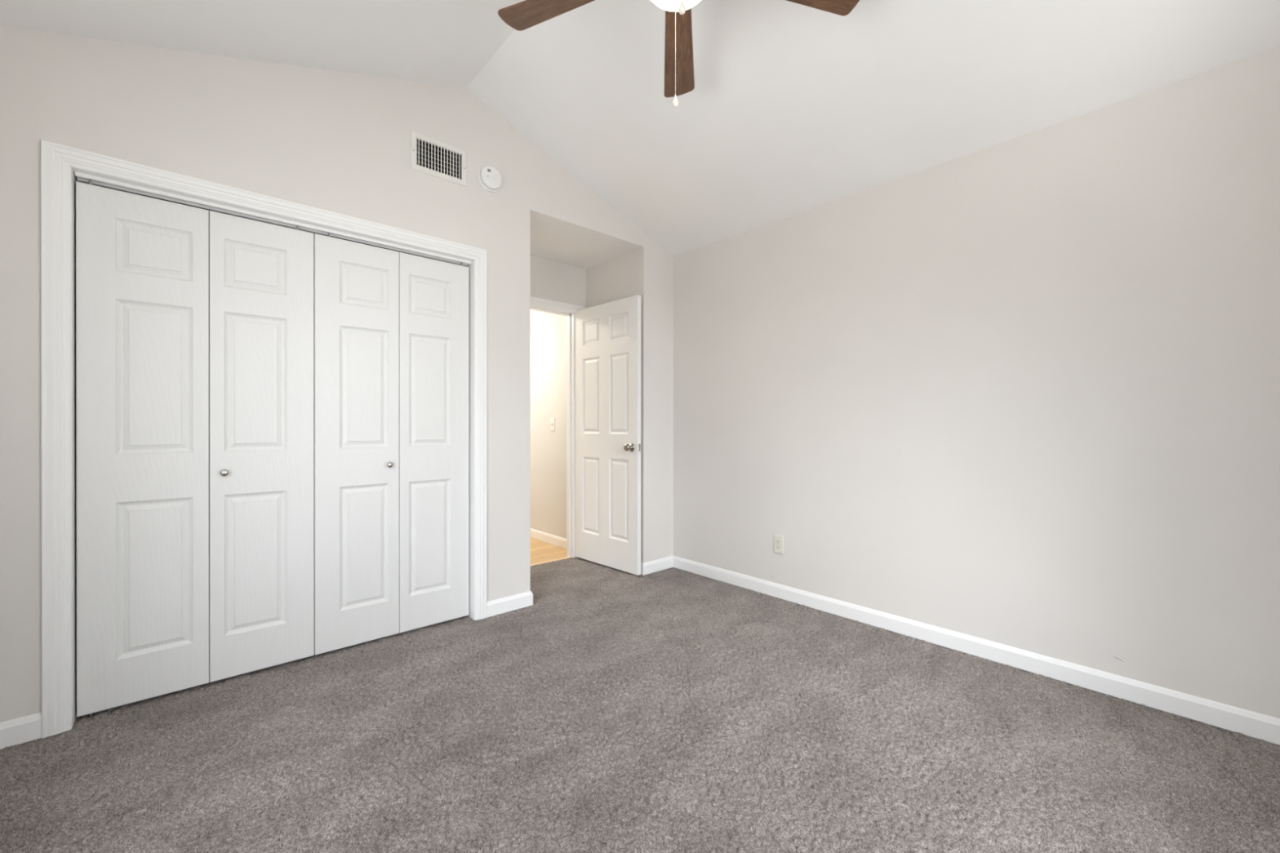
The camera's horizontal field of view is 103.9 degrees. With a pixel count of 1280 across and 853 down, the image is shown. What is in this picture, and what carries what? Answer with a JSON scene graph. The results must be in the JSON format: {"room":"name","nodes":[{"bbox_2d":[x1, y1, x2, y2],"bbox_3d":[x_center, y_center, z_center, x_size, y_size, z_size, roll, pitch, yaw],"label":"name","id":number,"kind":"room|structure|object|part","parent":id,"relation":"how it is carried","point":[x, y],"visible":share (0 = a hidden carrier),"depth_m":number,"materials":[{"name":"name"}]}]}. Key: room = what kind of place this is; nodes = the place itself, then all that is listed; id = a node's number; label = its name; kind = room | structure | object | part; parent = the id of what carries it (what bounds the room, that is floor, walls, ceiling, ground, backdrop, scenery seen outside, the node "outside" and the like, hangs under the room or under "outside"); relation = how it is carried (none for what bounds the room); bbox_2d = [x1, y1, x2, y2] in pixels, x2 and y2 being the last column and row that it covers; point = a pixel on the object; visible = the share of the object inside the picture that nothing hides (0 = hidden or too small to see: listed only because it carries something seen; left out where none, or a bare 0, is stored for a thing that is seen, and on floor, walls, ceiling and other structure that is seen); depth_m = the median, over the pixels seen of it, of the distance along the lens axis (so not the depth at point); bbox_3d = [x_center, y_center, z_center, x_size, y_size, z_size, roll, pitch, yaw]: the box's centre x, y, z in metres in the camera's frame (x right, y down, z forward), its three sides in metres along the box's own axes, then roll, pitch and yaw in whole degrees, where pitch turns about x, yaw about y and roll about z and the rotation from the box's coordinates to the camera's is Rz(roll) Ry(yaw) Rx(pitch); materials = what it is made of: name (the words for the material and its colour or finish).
{"room":"empty bedroom","nodes":[
{"label":"empty bedroom","id":0,"kind":"room"},
{"bbox_2d":[76,180,465,635],"bbox_3d":[-1.860,-0.132,2.625,2.151,2.451,0.710,0,0,-42],"label":"wall","id":1,"kind":"structure","parent":0,"point":[77,180],"depth_m":2.62,"materials":[{"name":"grey paint"}]},
{"bbox_2d":[0,26,673,722],"bbox_3d":[-1.043,-0.396,2.804,3.405,2.979,0.115,0,0,-42],"label":"wall","id":2,"kind":"structure","parent":0,"point":[334,141],"depth_m":2.24,"materials":[{"name":"beige paint"}]},
{"bbox_2d":[0,712,41,749],"bbox_3d":[-2.187,1.052,1.692,0.215,0.086,0.012,0,0,-42],"label":"baseboard","id":3,"kind":"structure","parent":2,"relation":"attached to","point":[19,731],"depth_m":1.73,"materials":[{"name":"white paint"}]},
{"bbox_2d":[75,178,314,717],"bbox_3d":[-1.811,0.081,2.105,0.748,2.030,0.058,0,0,-42],"label":"door","id":4,"kind":"structure","parent":2,"relation":"in","point":[162,286],"depth_m":2.06,"materials":[{"name":"white paint"}]},
{"bbox_3d":[-1.766,0.196,2.126,0.030,0.030,0.028,0,0,-42],"label":"knob","id":5,"kind":"part","parent":4,"relation":"part of","materials":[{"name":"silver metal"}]},
{"bbox_2d":[40,139,486,737],"bbox_3d":[-1.530,0.044,2.355,1.649,2.100,0.132,0,0,-42],"label":"door frame","id":6,"kind":"structure","parent":2,"relation":"attached to","point":[57,160],"depth_m":1.81,"materials":[{"name":"white paint"}]},
{"bbox_2d":[75,171,471,266],"bbox_3d":[-1.537,-0.932,2.365,1.505,0.014,0.049,0,0,-42],"label":"track","id":7,"kind":"object","parent":2,"relation":"attached to","point":[82,177],"visible":1,"depth_m":2.21,"materials":[{"name":"white metal"}]},
{"bbox_2d":[314,232,469,654],"bbox_3d":[-1.253,0.081,2.607,0.748,2.030,0.058,0,0,-42],"label":"door","id":8,"kind":"structure","parent":2,"relation":"in","point":[392,327],"depth_m":2.57,"materials":[{"name":"white paint"}]},
{"bbox_3d":[-1.281,0.196,2.562,0.030,0.030,0.028,0,0,-42],"label":"knob","id":9,"kind":"part","parent":8,"relation":"part of","materials":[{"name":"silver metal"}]},
{"bbox_2d":[410,129,466,186],"bbox_3d":[-1.111,-1.435,2.727,0.298,0.200,0.115,0,0,-42],"label":"air vent","id":10,"kind":"object","parent":2,"relation":"in","point":[434,161],"visible":0.91,"depth_m":2.72,"materials":[{"name":"white metal"}]},
{"bbox_2d":[477,164,502,192],"bbox_3d":[-0.853,-1.425,2.869,0.147,0.147,0.040,0,0,-42],"label":"smoke detector","id":11,"kind":"object","parent":2,"relation":"attached to","point":[489,177],"visible":1,"depth_m":2.85,"materials":[{"name":"white plastic"}]},
{"bbox_2d":[530,254,586,306],"bbox_3d":[-0.842,-0.119,3.953,1.140,2.421,0.100,0,0,-42],"label":"wall","id":12,"kind":"structure","parent":0,"point":[551,280],"depth_m":4.04,"materials":[{"name":"beige paint"}]},
{"bbox_2d":[530,296,586,558],"bbox_3d":[-0.835,0.043,3.948,0.936,2.096,0.118,0,0,-42],"label":"door frame","id":13,"kind":"structure","parent":12,"relation":"attached to","point":[570,317],"depth_m":4.16,"materials":[{"name":"white paint"}]},
{"bbox_2d":[574,294,640,575],"bbox_3d":[-0.276,0.062,3.890,0.140,2.032,0.767,0,0,-45],"label":"door","id":14,"kind":"structure","parent":13,"relation":"attached to","point":[607,335],"depth_m":3.86,"materials":[{"name":"white paint"}]},
{"bbox_3d":[-0.083,0.152,3.645,0.065,0.063,0.063,0,0,-45],"label":"knob","id":15,"kind":"part","parent":14,"relation":"part of","materials":[{"name":"silver metal"}]},
{"bbox_2d":[529,250,633,538],"bbox_3d":[-0.932,-0.121,4.840,0.114,2.421,2.760,0,0,-42],"label":"wall","id":16,"kind":"structure","parent":0,"point":[548,395],"depth_m":4.64,"materials":[{"name":"beige paint"}]},
{"bbox_2d":[529,528,566,549],"bbox_3d":[-1.214,1.046,5.081,0.012,0.086,2.030,0,0,-42],"label":"baseboard","id":17,"kind":"structure","parent":16,"relation":"attached to","point":[556,540],"depth_m":4.67,"materials":[{"name":"white paint"}]},
{"bbox_2d":[550,417,555,431],"bbox_3d":[-0.812,-0.018,4.632,0.016,0.122,0.070,0,0,-42],"label":"light switch","id":18,"kind":"object","parent":16,"relation":"attached to","point":[552,420],"visible":1,"depth_m":4.62,"materials":[{"name":"white plastic"}]},
{"bbox_2d":[530,208,643,269],"bbox_3d":[-0.598,-1.369,3.681,1.140,0.080,0.824,0,0,-42],"label":"ceiling","id":19,"kind":"structure","parent":0,"point":[552,238],"depth_m":3.64,"materials":[{"name":"white paint"}]},
{"bbox_2d":[0,537,1279,852],"bbox_3d":[-0.915,1.107,2.663,3.447,0.033,6.222,0,0,-42],"label":"floor","id":20,"kind":"structure","parent":0,"point":[673,709],"depth_m":1.69,"materials":[{"name":"grey carpet"}]},
{"bbox_2d":[529,556,571,566],"bbox_3d":[-0.855,1.090,3.938,0.770,0.010,0.032,0,0,-42],"label":"threshold strip","id":21,"kind":"object","parent":20,"relation":"on","point":[566,557],"visible":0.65,"depth_m":4.04,"materials":[{"name":"beige wood"}]},
{"bbox_2d":[0,0,1279,256],"bbox_3d":[0.087,-1.633,1.548,3.605,0.698,3.490,0,0,-42],"label":"ceiling","id":22,"kind":"structure","parent":0,"point":[792,108],"depth_m":2.22,"materials":[{"name":"white paint"}]},
{"bbox_2d":[497,0,859,107],"bbox_3d":[0.109,-1.489,1.552,1.264,0.798,1.277,0,0,-42],"label":"ceiling fan","id":23,"kind":"object","parent":22,"relation":"hanging from","point":[522,15],"visible":1,"depth_m":1.82,"materials":[{"name":"brown wood"}]},
{"bbox_3d":[-0.264,-1.490,1.748,0.501,0.006,0.137,0,12,23],"label":"blade","id":24,"kind":"part","parent":23,"relation":"part of","materials":[{"name":"brown wood"}]},
{"bbox_3d":[0.121,-1.288,1.709,0.003,0.324,0.003,0,0,-6],"label":"pull chain","id":25,"kind":"part","parent":23,"relation":"part of","materials":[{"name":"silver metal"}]},
{"bbox_3d":[0.121,-1.111,1.709,0.021,0.042,0.021,0,0,-42],"label":"pull knob","id":26,"kind":"part","parent":23,"relation":"part of","materials":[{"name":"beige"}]},
{"bbox_3d":[0.118,-1.399,1.586,0.230,0.079,0.230,0,0,-42],"label":"lamp shade","id":27,"kind":"part","parent":23,"relation":"part of","materials":[{"name":"white glass"}]},
{"bbox_3d":[0.155,-1.490,2.000,0.137,0.006,0.501,-12,-1,5],"label":"blade","id":28,"kind":"part","parent":23,"relation":"part of","materials":[{"name":"brown wood"}]},
{"bbox_3d":[0.123,-1.228,1.464,0.021,0.042,0.021,0,0,-42],"label":"pull knob","id":29,"kind":"part","parent":23,"relation":"part of","materials":[{"name":"beige plastic"}]},
{"bbox_3d":[0.523,-1.489,1.679,0.501,0.006,0.137,0,-12,-13],"label":"blade","id":30,"kind":"part","parent":23,"relation":"part of","materials":[{"name":"brown wood"}]},
{"bbox_2d":[673,45,1279,718],"bbox_3d":[1.388,-0.112,2.725,0.100,2.415,3.490,0,0,-42],"label":"wall","id":31,"kind":"structure","parent":0,"point":[1023,392],"depth_m":2.24,"materials":[{"name":"beige paint"}]},
{"bbox_2d":[773,534,783,554],"bbox_3d":[0.886,0.754,3.202,0.009,0.116,0.072,0,0,-42],"label":"power outlet","id":32,"kind":"object","parent":31,"relation":"attached to","point":[778,540],"visible":1,"depth_m":3.20,"materials":[{"name":"white plastic"}]},
{"bbox_2d":[640,555,1279,745],"bbox_3d":[0.975,1.052,2.866,0.327,0.086,3.950,0,0,-42],"label":"baseboard","id":33,"kind":"structure","parent":31,"relation":"attached to","point":[1253,724],"depth_m":2.26,"materials":[{"name":"white paint"}]},
{"bbox_3d":[-0.990,-0.118,3.341,0.100,2.421,0.610,0,0,-42],"label":"wall","id":34,"kind":"structure","parent":0,"visible":0},
{"bbox_2d":[486,591,533,617],"bbox_3d":[-1.013,1.050,3.238,0.300,0.086,0.738,0,0,-42],"label":"baseboard","id":35,"kind":"structure","parent":34,"relation":"attached to","point":[513,602],"depth_m":2.96,"materials":[{"name":"white paint"}]}
]}

